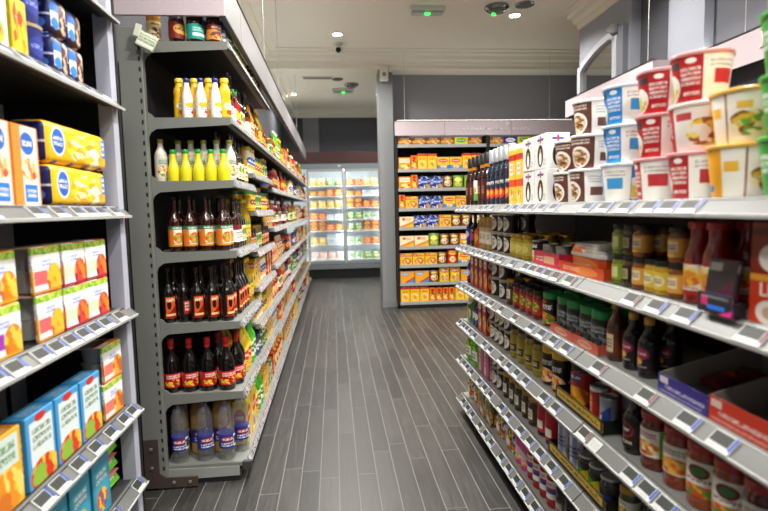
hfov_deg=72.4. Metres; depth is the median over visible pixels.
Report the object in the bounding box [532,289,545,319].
jar
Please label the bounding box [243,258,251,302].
oil bottle
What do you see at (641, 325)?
sauce bottle
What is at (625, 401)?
drink can
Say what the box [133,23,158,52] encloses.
holder
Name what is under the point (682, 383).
carton
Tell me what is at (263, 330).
pickle jar
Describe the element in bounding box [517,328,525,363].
jar
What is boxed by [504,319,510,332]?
tin
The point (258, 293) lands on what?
jar
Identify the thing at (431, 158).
snack box
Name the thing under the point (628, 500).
jar
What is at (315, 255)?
bag
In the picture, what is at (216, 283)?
bottle
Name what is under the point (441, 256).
snack bag
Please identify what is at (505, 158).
syrup bottle
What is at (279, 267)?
ketchup bottle
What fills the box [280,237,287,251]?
jar
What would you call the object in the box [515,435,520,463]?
squeeze bottle
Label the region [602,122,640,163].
pot
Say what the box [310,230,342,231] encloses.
wire shelf
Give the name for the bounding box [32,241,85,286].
pack
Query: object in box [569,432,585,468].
tin
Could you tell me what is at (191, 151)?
bottle
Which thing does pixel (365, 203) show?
pizza box
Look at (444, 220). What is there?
snack box
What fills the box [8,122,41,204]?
cereal box
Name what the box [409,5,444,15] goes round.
exit light
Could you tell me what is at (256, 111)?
oil bottle
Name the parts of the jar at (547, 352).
lid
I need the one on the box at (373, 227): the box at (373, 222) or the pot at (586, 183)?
the box at (373, 222)
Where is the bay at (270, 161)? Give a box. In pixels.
[218,153,290,370]
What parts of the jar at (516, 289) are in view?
lid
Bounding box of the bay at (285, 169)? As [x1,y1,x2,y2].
[249,164,296,341]
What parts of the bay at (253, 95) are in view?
panel, shelf, shelf, shelf, shelf, shelf, shelf, shelf, shelf, shelf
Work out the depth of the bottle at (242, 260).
3.13 m
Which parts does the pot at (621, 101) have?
lid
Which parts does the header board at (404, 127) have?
board panel, trim, board panel, board panel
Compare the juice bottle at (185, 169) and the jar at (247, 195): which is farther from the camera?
the jar at (247, 195)
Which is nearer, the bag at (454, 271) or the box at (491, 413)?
the box at (491, 413)
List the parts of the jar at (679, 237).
lid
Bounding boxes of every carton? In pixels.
[277,299,281,318]
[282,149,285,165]
[509,145,515,203]
[516,143,524,203]
[523,137,534,203]
[535,132,569,202]
[658,347,767,417]
[709,377,767,450]
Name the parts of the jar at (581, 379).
lid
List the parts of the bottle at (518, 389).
lid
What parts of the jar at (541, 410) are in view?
lid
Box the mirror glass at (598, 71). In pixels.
[583,41,611,90]
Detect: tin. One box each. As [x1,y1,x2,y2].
[490,310,494,321]
[490,322,494,339]
[492,214,497,232]
[492,233,497,251]
[492,263,498,277]
[492,278,498,296]
[492,366,496,386]
[494,324,498,343]
[495,313,498,325]
[497,233,503,252]
[497,364,503,372]
[497,372,502,391]
[498,214,503,233]
[499,265,513,280]
[499,281,507,300]
[499,316,503,328]
[499,328,503,347]
[503,214,518,234]
[504,234,510,254]
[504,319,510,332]
[504,331,510,352]
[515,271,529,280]
[520,214,535,233]
[532,239,548,261]
[543,243,558,253]
[556,245,572,254]
[558,422,569,457]
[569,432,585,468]
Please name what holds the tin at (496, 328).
on the bay at (560, 223)
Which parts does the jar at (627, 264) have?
lid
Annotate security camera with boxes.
[333,42,342,53]
[484,2,508,15]
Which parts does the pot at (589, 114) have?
lid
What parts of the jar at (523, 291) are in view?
lid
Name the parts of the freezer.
door frame, kick plate, door frame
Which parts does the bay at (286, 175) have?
panel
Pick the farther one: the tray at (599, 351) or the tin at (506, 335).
the tin at (506, 335)
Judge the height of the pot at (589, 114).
0.121 m
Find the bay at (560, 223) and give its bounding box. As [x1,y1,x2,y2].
[455,204,575,456]
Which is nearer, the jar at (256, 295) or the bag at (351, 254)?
the jar at (256, 295)
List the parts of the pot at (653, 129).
lid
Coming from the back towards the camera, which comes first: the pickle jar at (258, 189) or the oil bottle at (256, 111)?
the oil bottle at (256, 111)
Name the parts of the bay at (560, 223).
price rail, price rail, price rail, price rail, price rail, price rail, shelf, shelf, shelf, shelf, shelf, panel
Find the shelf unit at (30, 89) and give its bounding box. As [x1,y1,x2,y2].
[0,0,148,510]
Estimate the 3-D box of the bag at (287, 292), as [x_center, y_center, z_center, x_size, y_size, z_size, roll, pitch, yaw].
[-1.075,0.399,5.810,0.074,0.210,0.140,-2,5,-7]
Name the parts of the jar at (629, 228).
lid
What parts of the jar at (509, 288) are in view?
lid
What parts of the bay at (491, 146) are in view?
panel, price rail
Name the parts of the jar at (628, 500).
lid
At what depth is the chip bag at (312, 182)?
10.88 m
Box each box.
[0,0,8,46]
[0,120,14,204]
[0,424,24,510]
[1,402,57,493]
[5,0,28,55]
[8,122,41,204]
[33,384,81,465]
[50,494,66,510]
[60,370,102,443]
[66,471,90,510]
[87,451,111,510]
[216,399,232,445]
[232,392,251,444]
[248,257,257,285]
[249,256,260,282]
[250,383,256,430]
[259,369,266,397]
[260,363,269,390]
[263,285,268,306]
[265,252,268,274]
[265,362,270,383]
[266,320,269,338]
[266,358,272,379]
[267,351,274,373]
[268,251,270,272]
[269,282,270,304]
[270,249,273,264]
[271,313,272,331]
[291,302,295,317]
[309,191,316,195]
[310,213,317,219]
[310,221,317,225]
[311,226,317,230]
[318,191,325,195]
[318,213,325,219]
[319,221,325,225]
[319,226,326,230]
[326,190,333,195]
[327,214,334,218]
[327,224,334,230]
[327,233,334,238]
[328,239,334,243]
[334,189,341,195]
[335,214,342,218]
[335,224,342,229]
[336,233,342,238]
[336,239,342,243]
[346,179,353,184]
[346,191,353,195]
[346,197,353,201]
[347,202,353,206]
[354,179,361,184]
[354,191,361,195]
[354,197,361,201]
[354,202,361,206]
[362,190,369,194]
[363,201,370,206]
[363,220,370,224]
[363,225,370,229]
[364,237,370,242]
[371,190,377,194]
[371,200,378,206]
[371,220,378,224]
[371,225,378,229]
[372,237,379,242]
[397,138,411,143]
[398,157,410,168]
[398,177,410,187]
[398,195,404,207]
[399,217,413,226]
[399,236,413,246]
[400,253,411,264]
[400,271,414,282]
[400,287,409,301]
[405,196,417,207]
[410,155,416,168]
[410,286,419,301]
[411,175,417,187]
[412,137,425,143]
[412,253,424,264]
[413,215,425,226]
[414,235,428,245]
[414,270,428,282]
[417,154,426,168]
[417,176,429,187]
[418,196,429,207]
[419,286,428,300]
[425,252,436,263]
[426,137,439,143]
[426,215,438,226]
[427,154,436,168]
[429,287,435,300]
[430,176,442,187]
[430,196,442,207]
[435,287,441,300]
[437,157,448,167]
[439,215,450,225]
[440,137,453,143]
[442,287,448,299]
[443,196,454,206]
[448,287,454,299]
[449,157,461,167]
[454,137,467,143]
[454,285,463,299]
[455,196,465,206]
[457,252,469,262]
[459,233,465,244]
[460,269,466,280]
[461,153,471,167]
[468,137,481,143]
[470,256,473,285]
[474,257,478,287]
[478,302,481,331]
[478,346,483,374]
[478,388,484,417]
[479,259,482,290]
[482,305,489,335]
[483,260,491,292]
[483,351,492,380]
[485,397,497,427]
[490,137,502,142]
[503,137,516,142]
[517,137,530,142]
[748,272,767,325]
[750,221,767,273]
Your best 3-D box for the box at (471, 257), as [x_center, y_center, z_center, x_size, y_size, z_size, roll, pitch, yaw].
[0.594,0.093,3.403,0.050,0.200,0.080,-2,5,-5]
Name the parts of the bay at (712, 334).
price rail, shelf, price rail, shelf, price rail, price rail, shelf, shelf, price rail, shelf, panel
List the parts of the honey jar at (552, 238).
lid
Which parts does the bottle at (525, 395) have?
lid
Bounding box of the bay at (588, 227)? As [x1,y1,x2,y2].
[495,202,694,510]
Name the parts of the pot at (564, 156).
lid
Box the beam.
[265,47,579,74]
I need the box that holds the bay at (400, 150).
[393,135,487,308]
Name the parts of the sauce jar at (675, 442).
lid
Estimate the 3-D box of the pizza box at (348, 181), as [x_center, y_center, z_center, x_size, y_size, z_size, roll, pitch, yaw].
[-0.719,-1.530,10.979,0.158,0.130,0.120,-2,5,-6]
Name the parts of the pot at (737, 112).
lid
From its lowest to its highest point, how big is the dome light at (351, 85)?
0.075 m
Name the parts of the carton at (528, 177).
cereal tub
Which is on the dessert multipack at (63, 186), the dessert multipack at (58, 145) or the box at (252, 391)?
the dessert multipack at (58, 145)
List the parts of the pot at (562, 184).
lid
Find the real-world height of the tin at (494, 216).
0.105 m
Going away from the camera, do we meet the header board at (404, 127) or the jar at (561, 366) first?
the jar at (561, 366)
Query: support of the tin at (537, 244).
on the bay at (588, 227)
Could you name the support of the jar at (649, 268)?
on the bay at (712, 334)
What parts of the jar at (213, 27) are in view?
lid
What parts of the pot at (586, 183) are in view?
lid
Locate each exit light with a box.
[332,88,353,92]
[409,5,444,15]
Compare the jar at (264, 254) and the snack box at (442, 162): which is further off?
the snack box at (442, 162)
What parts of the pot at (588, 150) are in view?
lid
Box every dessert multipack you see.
[10,119,104,171]
[38,0,65,40]
[39,164,104,205]
[42,35,67,74]
[60,9,80,50]
[66,46,82,82]
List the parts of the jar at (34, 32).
lid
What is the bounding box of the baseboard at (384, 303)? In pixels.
[382,301,396,307]
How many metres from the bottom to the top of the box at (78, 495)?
0.200 m
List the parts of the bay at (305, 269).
panel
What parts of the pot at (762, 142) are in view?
lid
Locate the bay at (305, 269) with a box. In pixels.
[276,180,308,293]
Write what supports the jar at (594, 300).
in the tray at (554, 327)
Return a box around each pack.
[0,245,61,295]
[0,250,17,305]
[0,302,22,360]
[14,289,63,343]
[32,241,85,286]
[58,239,106,280]
[60,282,88,330]
[76,338,121,383]
[84,276,108,320]
[99,374,123,421]
[106,442,116,454]
[108,452,117,471]
[109,467,119,487]
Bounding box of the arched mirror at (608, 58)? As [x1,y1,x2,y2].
[577,23,628,93]
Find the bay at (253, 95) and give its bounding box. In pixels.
[183,77,280,415]
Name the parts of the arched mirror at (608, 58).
frame, frame post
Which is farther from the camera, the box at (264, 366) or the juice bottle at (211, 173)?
the box at (264, 366)
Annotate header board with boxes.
[113,0,305,160]
[395,52,575,135]
[565,0,669,117]
[670,0,764,71]
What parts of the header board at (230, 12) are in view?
panel, board panel, board panel, trim, trim, board panel, board panel, board panel, board panel, board panel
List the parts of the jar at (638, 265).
lid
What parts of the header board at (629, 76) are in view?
board panel, trim, panel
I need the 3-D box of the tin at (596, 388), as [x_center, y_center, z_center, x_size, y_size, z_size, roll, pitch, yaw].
[0.754,0.518,1.841,0.059,0.135,0.060,0,5,12]
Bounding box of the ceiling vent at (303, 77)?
[302,76,332,78]
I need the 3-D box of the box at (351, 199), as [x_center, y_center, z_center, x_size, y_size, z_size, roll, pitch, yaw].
[-0.709,-1.163,10.993,0.158,0.100,0.120,-2,5,-5]
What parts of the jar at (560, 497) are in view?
lid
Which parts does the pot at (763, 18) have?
lid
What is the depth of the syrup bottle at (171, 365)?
2.73 m
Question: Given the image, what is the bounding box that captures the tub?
[571,241,613,269]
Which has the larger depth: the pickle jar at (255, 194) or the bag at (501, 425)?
the pickle jar at (255, 194)
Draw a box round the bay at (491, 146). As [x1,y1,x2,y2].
[488,134,575,216]
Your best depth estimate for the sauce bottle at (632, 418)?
1.61 m
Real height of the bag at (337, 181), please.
0.150 m
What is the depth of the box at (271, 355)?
4.23 m
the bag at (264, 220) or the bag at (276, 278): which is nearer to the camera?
the bag at (264, 220)
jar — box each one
[19,0,38,25]
[26,21,43,62]
[168,16,184,40]
[185,17,204,40]
[203,20,205,40]
[206,17,221,40]
[220,20,225,40]
[224,27,228,41]
[229,191,239,198]
[242,191,252,210]
[243,146,250,172]
[250,148,252,172]
[251,225,258,244]
[251,225,259,247]
[251,229,254,242]
[251,296,256,322]
[252,149,254,171]
[252,191,255,210]
[252,327,262,348]
[254,187,257,209]
[254,292,260,316]
[254,294,258,319]
[254,330,260,352]
[255,333,258,355]
[256,188,258,209]
[257,158,264,176]
[257,184,265,187]
[258,160,261,174]
[258,189,260,209]
[258,291,262,314]
[259,225,261,246]
[260,227,263,245]
[260,256,262,279]
[261,226,267,243]
[261,256,263,277]
[262,291,265,308]
[262,328,264,344]
[263,193,268,209]
[263,227,265,244]
[263,254,265,275]
[264,160,266,177]
[267,138,271,152]
[268,171,273,187]
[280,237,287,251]
[286,181,290,193]
[288,209,291,221]
[291,234,293,245]
[479,217,483,247]
[482,217,487,248]
[487,217,491,249]
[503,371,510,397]
[506,277,520,304]
[509,377,515,404]
[510,233,525,256]
[510,323,517,357]
[513,281,526,308]
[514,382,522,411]
[516,234,531,257]
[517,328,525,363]
[520,284,533,311]
[522,235,539,259]
[522,277,535,283]
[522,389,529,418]
[525,332,533,369]
[526,286,540,315]
[528,395,537,426]
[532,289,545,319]
[532,337,542,376]
[537,403,545,436]
[541,234,558,243]
[542,344,551,385]
[543,290,563,325]
[545,410,557,443]
[552,350,571,392]
[555,486,565,510]
[557,295,579,328]
[559,234,576,244]
[564,289,585,298]
[564,497,573,510]
[566,298,591,332]
[571,362,595,408]
[578,450,597,479]
[579,303,605,341]
[584,296,606,307]
[588,460,609,491]
[591,308,612,345]
[599,471,621,498]
[610,305,631,322]
[611,254,623,283]
[612,224,624,253]
[619,482,642,510]
[622,255,633,286]
[623,224,641,255]
[632,225,653,257]
[632,257,651,289]
[640,408,665,471]
[642,502,649,508]
[643,258,664,292]
[653,224,673,256]
[654,260,669,295]
[663,422,688,490]
[667,263,682,299]
[668,227,690,262]
[686,437,714,510]
[711,454,744,510]
[742,473,767,510]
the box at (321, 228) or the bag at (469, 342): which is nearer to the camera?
the bag at (469, 342)
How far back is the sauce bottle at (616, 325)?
1.69 m
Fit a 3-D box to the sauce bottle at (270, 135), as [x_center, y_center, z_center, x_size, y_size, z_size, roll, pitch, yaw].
[-1.015,-0.982,4.731,0.061,0.220,0.061,-2,5,-5]
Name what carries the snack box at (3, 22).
on the shelf unit at (30, 89)
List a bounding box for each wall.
[114,16,282,477]
[282,118,377,151]
[392,75,576,137]
[579,0,767,88]
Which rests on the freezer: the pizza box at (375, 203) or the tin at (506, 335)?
the pizza box at (375, 203)
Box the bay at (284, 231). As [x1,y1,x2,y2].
[282,184,310,284]
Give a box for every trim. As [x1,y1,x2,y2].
[220,0,296,118]
[290,109,376,117]
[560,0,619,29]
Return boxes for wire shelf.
[309,185,341,187]
[309,196,341,197]
[310,207,342,208]
[310,219,342,220]
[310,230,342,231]
[311,243,343,245]
[311,257,343,260]
[346,185,377,186]
[346,195,378,196]
[347,207,378,207]
[347,218,378,219]
[347,229,378,230]
[348,242,379,244]
[348,256,379,259]
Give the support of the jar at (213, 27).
on the bay at (147, 84)
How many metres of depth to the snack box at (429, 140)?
7.28 m
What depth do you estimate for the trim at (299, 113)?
11.30 m
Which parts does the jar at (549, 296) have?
lid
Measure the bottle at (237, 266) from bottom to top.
0.280 m
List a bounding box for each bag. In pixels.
[260,216,268,225]
[271,344,276,365]
[272,270,276,295]
[272,280,274,298]
[273,268,277,292]
[274,236,279,258]
[274,339,278,360]
[276,335,280,355]
[277,235,281,256]
[278,235,282,255]
[281,265,284,282]
[283,322,287,338]
[285,287,289,301]
[289,255,292,270]
[309,179,316,185]
[310,201,317,207]
[311,237,318,244]
[311,252,318,258]
[317,179,324,185]
[318,201,325,207]
[319,237,326,244]
[320,252,326,258]
[326,179,333,185]
[326,200,333,207]
[328,252,335,258]
[334,178,341,185]
[335,200,341,207]
[336,251,343,258]
[347,212,353,218]
[347,223,354,229]
[348,237,354,243]
[348,251,354,257]
[355,212,362,218]
[355,223,362,229]
[355,236,362,242]
[356,251,362,257]
[362,178,369,184]
[363,211,370,218]
[364,251,371,257]
[371,178,377,184]
[371,211,378,217]
[372,250,379,257]
[429,233,438,245]
[429,270,438,281]
[437,252,446,263]
[439,234,448,245]
[439,267,448,281]
[443,176,451,187]
[447,248,456,263]
[449,233,458,244]
[450,266,459,280]
[451,214,460,225]
[453,175,462,186]
[461,214,470,225]
[465,337,473,360]
[467,296,475,321]
[467,377,474,398]
[472,342,478,367]
[474,385,477,405]
[496,413,507,440]
[505,425,515,453]
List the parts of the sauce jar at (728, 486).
lid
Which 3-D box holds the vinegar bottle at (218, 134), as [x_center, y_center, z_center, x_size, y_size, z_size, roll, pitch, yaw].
[-0.917,-0.537,2.916,0.065,0.275,0.065,-2,5,-6]
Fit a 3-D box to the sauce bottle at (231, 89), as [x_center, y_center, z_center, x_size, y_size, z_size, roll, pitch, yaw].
[-0.857,-0.827,2.970,0.061,0.220,0.061,-1,5,-3]
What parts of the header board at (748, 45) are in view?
board panel, trim, trim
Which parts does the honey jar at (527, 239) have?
lid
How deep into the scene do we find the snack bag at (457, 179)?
7.38 m
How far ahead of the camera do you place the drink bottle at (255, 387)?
3.35 m
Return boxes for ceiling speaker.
[332,77,342,80]
[515,0,534,8]
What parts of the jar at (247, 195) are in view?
lid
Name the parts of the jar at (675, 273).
lid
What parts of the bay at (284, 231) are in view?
panel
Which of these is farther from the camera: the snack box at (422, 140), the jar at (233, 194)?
the snack box at (422, 140)
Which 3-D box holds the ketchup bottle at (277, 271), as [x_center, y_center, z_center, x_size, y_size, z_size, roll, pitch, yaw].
[-0.987,0.208,4.864,0.055,0.235,0.080,-1,5,-3]
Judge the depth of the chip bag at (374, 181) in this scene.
10.98 m
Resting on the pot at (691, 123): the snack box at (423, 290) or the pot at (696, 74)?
the pot at (696, 74)
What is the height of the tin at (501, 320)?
0.105 m
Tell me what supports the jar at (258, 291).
on the bay at (253, 95)
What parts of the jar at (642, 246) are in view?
lid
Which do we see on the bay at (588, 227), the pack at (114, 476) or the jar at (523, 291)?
the jar at (523, 291)
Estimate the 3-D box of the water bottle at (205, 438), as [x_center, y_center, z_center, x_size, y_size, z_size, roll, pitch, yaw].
[-0.955,0.935,2.802,0.085,0.305,0.085,-4,6,-28]
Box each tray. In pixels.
[534,250,572,269]
[548,439,618,510]
[550,321,578,341]
[556,384,622,436]
[559,260,611,281]
[573,333,606,356]
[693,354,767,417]
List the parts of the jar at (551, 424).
lid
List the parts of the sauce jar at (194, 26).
lid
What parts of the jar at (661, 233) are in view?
lid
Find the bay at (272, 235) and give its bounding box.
[268,176,305,305]
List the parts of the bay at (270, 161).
panel, shelf, shelf, shelf, shelf, shelf, shelf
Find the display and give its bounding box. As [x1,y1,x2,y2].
[697,258,746,317]
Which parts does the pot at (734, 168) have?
lid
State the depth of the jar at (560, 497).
2.14 m
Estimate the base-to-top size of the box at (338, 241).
0.110 m
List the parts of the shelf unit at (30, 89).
panel, shelf, shelf, price rail, shelf, price rail, price rail, shelf, price rail, shelf, price rail, post, shelf, price rail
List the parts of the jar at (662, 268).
lid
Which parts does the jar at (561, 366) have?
lid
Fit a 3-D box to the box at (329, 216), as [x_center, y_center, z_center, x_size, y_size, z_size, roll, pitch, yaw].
[-1.118,-0.812,11.002,0.158,0.110,0.120,-2,5,-6]
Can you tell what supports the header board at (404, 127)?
hanging from the ceiling
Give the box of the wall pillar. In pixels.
[376,69,396,303]
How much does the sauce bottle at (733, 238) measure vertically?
0.205 m
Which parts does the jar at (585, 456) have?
lid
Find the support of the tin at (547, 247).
in the tray at (551, 260)
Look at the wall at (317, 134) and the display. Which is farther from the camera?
the wall at (317, 134)
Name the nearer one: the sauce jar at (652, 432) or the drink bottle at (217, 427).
the sauce jar at (652, 432)
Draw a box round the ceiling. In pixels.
[258,0,579,108]
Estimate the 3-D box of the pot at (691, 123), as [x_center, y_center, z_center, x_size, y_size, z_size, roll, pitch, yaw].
[0.821,-0.329,1.360,0.146,0.121,0.146,-3,6,-22]
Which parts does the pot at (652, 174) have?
lid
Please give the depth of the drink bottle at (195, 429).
2.86 m
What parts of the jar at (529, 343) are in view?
lid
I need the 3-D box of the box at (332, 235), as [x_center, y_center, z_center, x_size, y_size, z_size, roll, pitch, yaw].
[-1.108,-0.405,11.021,0.158,0.110,0.120,-2,5,-4]
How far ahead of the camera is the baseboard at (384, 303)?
7.56 m
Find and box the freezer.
[286,151,379,278]
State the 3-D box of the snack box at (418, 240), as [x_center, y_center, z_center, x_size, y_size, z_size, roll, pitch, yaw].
[0.525,-0.205,7.415,0.200,0.150,0.060,-2,5,-7]
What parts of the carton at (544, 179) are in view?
cereal tub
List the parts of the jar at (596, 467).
lid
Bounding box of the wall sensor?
[380,66,391,81]
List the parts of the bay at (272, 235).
panel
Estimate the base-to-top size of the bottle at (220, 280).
0.280 m
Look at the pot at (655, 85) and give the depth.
1.47 m
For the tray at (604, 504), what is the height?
0.050 m
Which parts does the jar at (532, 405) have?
lid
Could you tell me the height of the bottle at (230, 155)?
0.215 m
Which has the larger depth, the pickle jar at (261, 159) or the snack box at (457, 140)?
the snack box at (457, 140)
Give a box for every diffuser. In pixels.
[334,91,352,92]
[411,10,442,15]
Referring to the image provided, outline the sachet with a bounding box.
[700,366,767,389]
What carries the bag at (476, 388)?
on the bay at (560, 223)
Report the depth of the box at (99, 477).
1.79 m
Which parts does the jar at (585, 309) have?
lid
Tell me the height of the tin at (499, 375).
0.105 m
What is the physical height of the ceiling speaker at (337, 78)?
0.020 m
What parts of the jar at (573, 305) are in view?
lid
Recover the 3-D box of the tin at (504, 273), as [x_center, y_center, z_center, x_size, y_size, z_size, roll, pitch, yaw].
[0.663,0.083,2.842,0.079,0.105,0.080,-2,5,-7]
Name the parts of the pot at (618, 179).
lid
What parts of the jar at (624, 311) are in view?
lid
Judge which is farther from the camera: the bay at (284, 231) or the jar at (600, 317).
the bay at (284, 231)
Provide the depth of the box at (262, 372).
3.71 m
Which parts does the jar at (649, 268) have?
lid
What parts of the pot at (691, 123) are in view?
lid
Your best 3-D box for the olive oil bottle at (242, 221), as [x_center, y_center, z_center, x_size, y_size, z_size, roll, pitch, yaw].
[-0.850,-0.181,3.043,0.074,0.250,0.074,-2,5,-7]
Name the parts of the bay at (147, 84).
angle plate, panel, shelf, shelf, shelf, shelf, shelf, shelf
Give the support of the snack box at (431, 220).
on the bay at (400, 150)
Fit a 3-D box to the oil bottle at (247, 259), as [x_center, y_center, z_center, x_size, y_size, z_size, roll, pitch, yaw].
[-0.867,0.149,3.314,0.081,0.275,0.081,-2,5,-5]
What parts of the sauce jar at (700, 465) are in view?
lid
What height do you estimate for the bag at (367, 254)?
0.150 m
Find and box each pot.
[552,172,572,201]
[554,140,573,171]
[568,168,604,201]
[570,133,606,168]
[572,97,606,134]
[600,162,637,200]
[602,82,640,125]
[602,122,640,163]
[633,156,672,199]
[635,112,673,157]
[636,66,674,114]
[666,150,711,198]
[667,99,714,152]
[669,47,735,104]
[705,142,763,197]
[708,84,765,144]
[756,136,767,195]
[758,11,767,74]
[758,74,767,135]
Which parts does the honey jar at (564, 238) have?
lid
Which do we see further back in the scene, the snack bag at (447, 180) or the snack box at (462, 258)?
the snack box at (462, 258)
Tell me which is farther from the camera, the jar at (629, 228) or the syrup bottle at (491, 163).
the syrup bottle at (491, 163)
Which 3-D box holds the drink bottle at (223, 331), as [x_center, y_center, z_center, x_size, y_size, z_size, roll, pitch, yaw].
[-0.940,0.537,3.058,0.091,0.290,0.091,-2,5,-7]
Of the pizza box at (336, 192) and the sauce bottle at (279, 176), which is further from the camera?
the pizza box at (336, 192)
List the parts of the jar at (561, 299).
lid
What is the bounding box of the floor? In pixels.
[145,277,528,510]
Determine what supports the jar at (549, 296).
on the bay at (588, 227)
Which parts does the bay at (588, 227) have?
price rail, shelf, price rail, price rail, price rail, price rail, shelf, shelf, shelf, price rail, shelf, shelf, panel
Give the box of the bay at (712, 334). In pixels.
[572,196,767,510]
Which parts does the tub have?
lid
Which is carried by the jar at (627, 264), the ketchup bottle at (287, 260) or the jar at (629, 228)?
the jar at (629, 228)
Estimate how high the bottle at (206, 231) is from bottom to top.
0.280 m
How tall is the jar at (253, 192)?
0.130 m
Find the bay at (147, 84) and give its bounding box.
[116,26,266,489]
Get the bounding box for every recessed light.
[331,32,342,35]
[508,12,521,17]
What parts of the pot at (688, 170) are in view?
lid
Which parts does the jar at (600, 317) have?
lid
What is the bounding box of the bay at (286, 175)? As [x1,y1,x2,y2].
[255,171,301,321]
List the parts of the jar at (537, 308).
lid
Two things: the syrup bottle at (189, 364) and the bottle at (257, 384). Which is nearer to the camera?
the syrup bottle at (189, 364)
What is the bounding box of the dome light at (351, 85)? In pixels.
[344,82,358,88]
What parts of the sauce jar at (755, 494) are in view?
lid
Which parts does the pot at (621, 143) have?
lid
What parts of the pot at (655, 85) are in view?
lid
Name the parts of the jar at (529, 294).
lid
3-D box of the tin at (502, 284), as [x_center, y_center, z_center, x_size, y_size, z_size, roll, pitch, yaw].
[0.666,0.189,2.849,0.079,0.105,0.080,-2,5,-8]
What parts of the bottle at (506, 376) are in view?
lid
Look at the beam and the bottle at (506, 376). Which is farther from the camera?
the beam
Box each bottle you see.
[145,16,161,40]
[154,139,167,180]
[161,268,176,322]
[163,338,180,392]
[167,150,179,180]
[168,197,182,251]
[170,266,177,318]
[171,432,188,451]
[173,78,182,116]
[173,424,189,439]
[175,140,181,168]
[176,197,183,250]
[177,267,190,321]
[180,149,192,180]
[181,78,193,116]
[181,337,198,391]
[183,196,197,251]
[187,140,194,174]
[190,78,197,116]
[190,267,204,321]
[191,197,199,249]
[191,424,206,442]
[192,149,204,180]
[195,78,207,116]
[197,266,205,317]
[197,430,213,449]
[199,196,213,250]
[200,140,207,179]
[200,336,216,390]
[204,78,211,116]
[205,149,217,179]
[205,267,219,320]
[207,197,216,249]
[210,78,221,116]
[212,131,216,148]
[212,265,220,316]
[212,332,222,384]
[212,422,228,440]
[213,140,219,171]
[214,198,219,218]
[216,196,230,250]
[216,330,222,348]
[217,133,220,148]
[218,149,229,179]
[218,263,223,286]
[218,335,235,389]
[218,429,235,448]
[219,78,231,116]
[220,266,234,320]
[222,330,230,349]
[223,72,233,117]
[224,196,233,248]
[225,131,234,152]
[225,140,236,179]
[225,329,231,345]
[226,265,236,316]
[228,76,236,120]
[229,198,239,247]
[230,331,244,383]
[231,89,238,122]
[231,133,238,179]
[232,263,242,313]
[233,140,241,180]
[233,328,245,375]
[233,421,249,439]
[234,89,242,126]
[234,92,240,124]
[234,198,242,246]
[234,262,244,309]
[236,142,244,181]
[237,92,244,127]
[237,199,248,243]
[237,203,244,245]
[237,260,246,307]
[239,143,247,182]
[239,203,246,244]
[239,326,248,371]
[240,259,249,305]
[241,93,249,132]
[242,327,251,366]
[243,199,250,242]
[243,257,253,300]
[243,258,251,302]
[245,96,250,133]
[245,322,253,361]
[246,101,252,135]
[248,103,254,136]
[249,319,255,357]
[250,103,256,138]
[252,106,258,140]
[254,109,260,142]
[254,377,260,408]
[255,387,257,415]
[256,111,262,143]
[257,373,263,402]
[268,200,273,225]
[269,134,274,155]
[271,131,276,156]
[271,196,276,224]
[275,268,280,290]
[276,201,279,224]
[277,138,281,161]
[278,171,282,190]
[279,267,282,287]
[280,198,284,223]
[285,257,290,275]
[291,201,294,220]
[466,158,472,204]
[466,215,472,244]
[467,261,469,282]
[470,157,475,204]
[470,215,477,245]
[473,301,477,324]
[474,155,479,204]
[475,220,479,246]
[475,305,477,327]
[477,154,484,204]
[482,152,489,204]
[487,150,493,204]
[491,149,498,204]
[495,147,502,203]
[500,145,508,203]
[505,143,516,203]
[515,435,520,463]
[521,442,527,471]
[527,450,533,479]
[533,457,539,489]
[539,465,546,498]
[546,474,556,508]
[606,303,625,360]
[622,311,642,369]
[623,400,642,454]
[626,310,644,332]
[637,317,660,378]
[649,316,663,339]
[660,322,682,370]
[682,221,711,303]
[701,222,733,290]
[716,220,738,251]
[733,221,752,307]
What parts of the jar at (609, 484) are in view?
lid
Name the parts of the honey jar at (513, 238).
lid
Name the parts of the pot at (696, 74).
lid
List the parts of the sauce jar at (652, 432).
lid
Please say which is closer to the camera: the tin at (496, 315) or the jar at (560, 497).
the jar at (560, 497)
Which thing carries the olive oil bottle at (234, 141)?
on the bay at (147, 84)
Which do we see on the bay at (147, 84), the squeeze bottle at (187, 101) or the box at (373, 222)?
the squeeze bottle at (187, 101)
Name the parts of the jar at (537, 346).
lid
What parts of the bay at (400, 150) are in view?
panel, price rail, price rail, price rail, price rail, price rail, shelf, price rail, price rail, price rail, shelf, price rail, panel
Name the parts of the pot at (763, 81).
lid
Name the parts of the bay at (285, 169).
panel, shelf, shelf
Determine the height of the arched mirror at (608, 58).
1.690 m
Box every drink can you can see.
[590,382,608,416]
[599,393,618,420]
[612,388,621,420]
[622,394,629,420]
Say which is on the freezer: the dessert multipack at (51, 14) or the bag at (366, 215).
the bag at (366, 215)
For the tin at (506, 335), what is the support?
on the bay at (560, 223)
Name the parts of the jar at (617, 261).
lid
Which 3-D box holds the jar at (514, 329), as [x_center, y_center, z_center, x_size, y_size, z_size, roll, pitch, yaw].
[0.686,0.430,2.676,0.081,0.175,0.082,-2,5,-7]
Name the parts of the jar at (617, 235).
lid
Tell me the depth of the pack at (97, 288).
1.81 m
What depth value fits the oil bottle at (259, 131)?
3.84 m
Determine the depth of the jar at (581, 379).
1.95 m
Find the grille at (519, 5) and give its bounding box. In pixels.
[517,3,531,8]
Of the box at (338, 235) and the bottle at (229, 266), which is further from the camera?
the box at (338, 235)
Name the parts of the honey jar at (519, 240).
lid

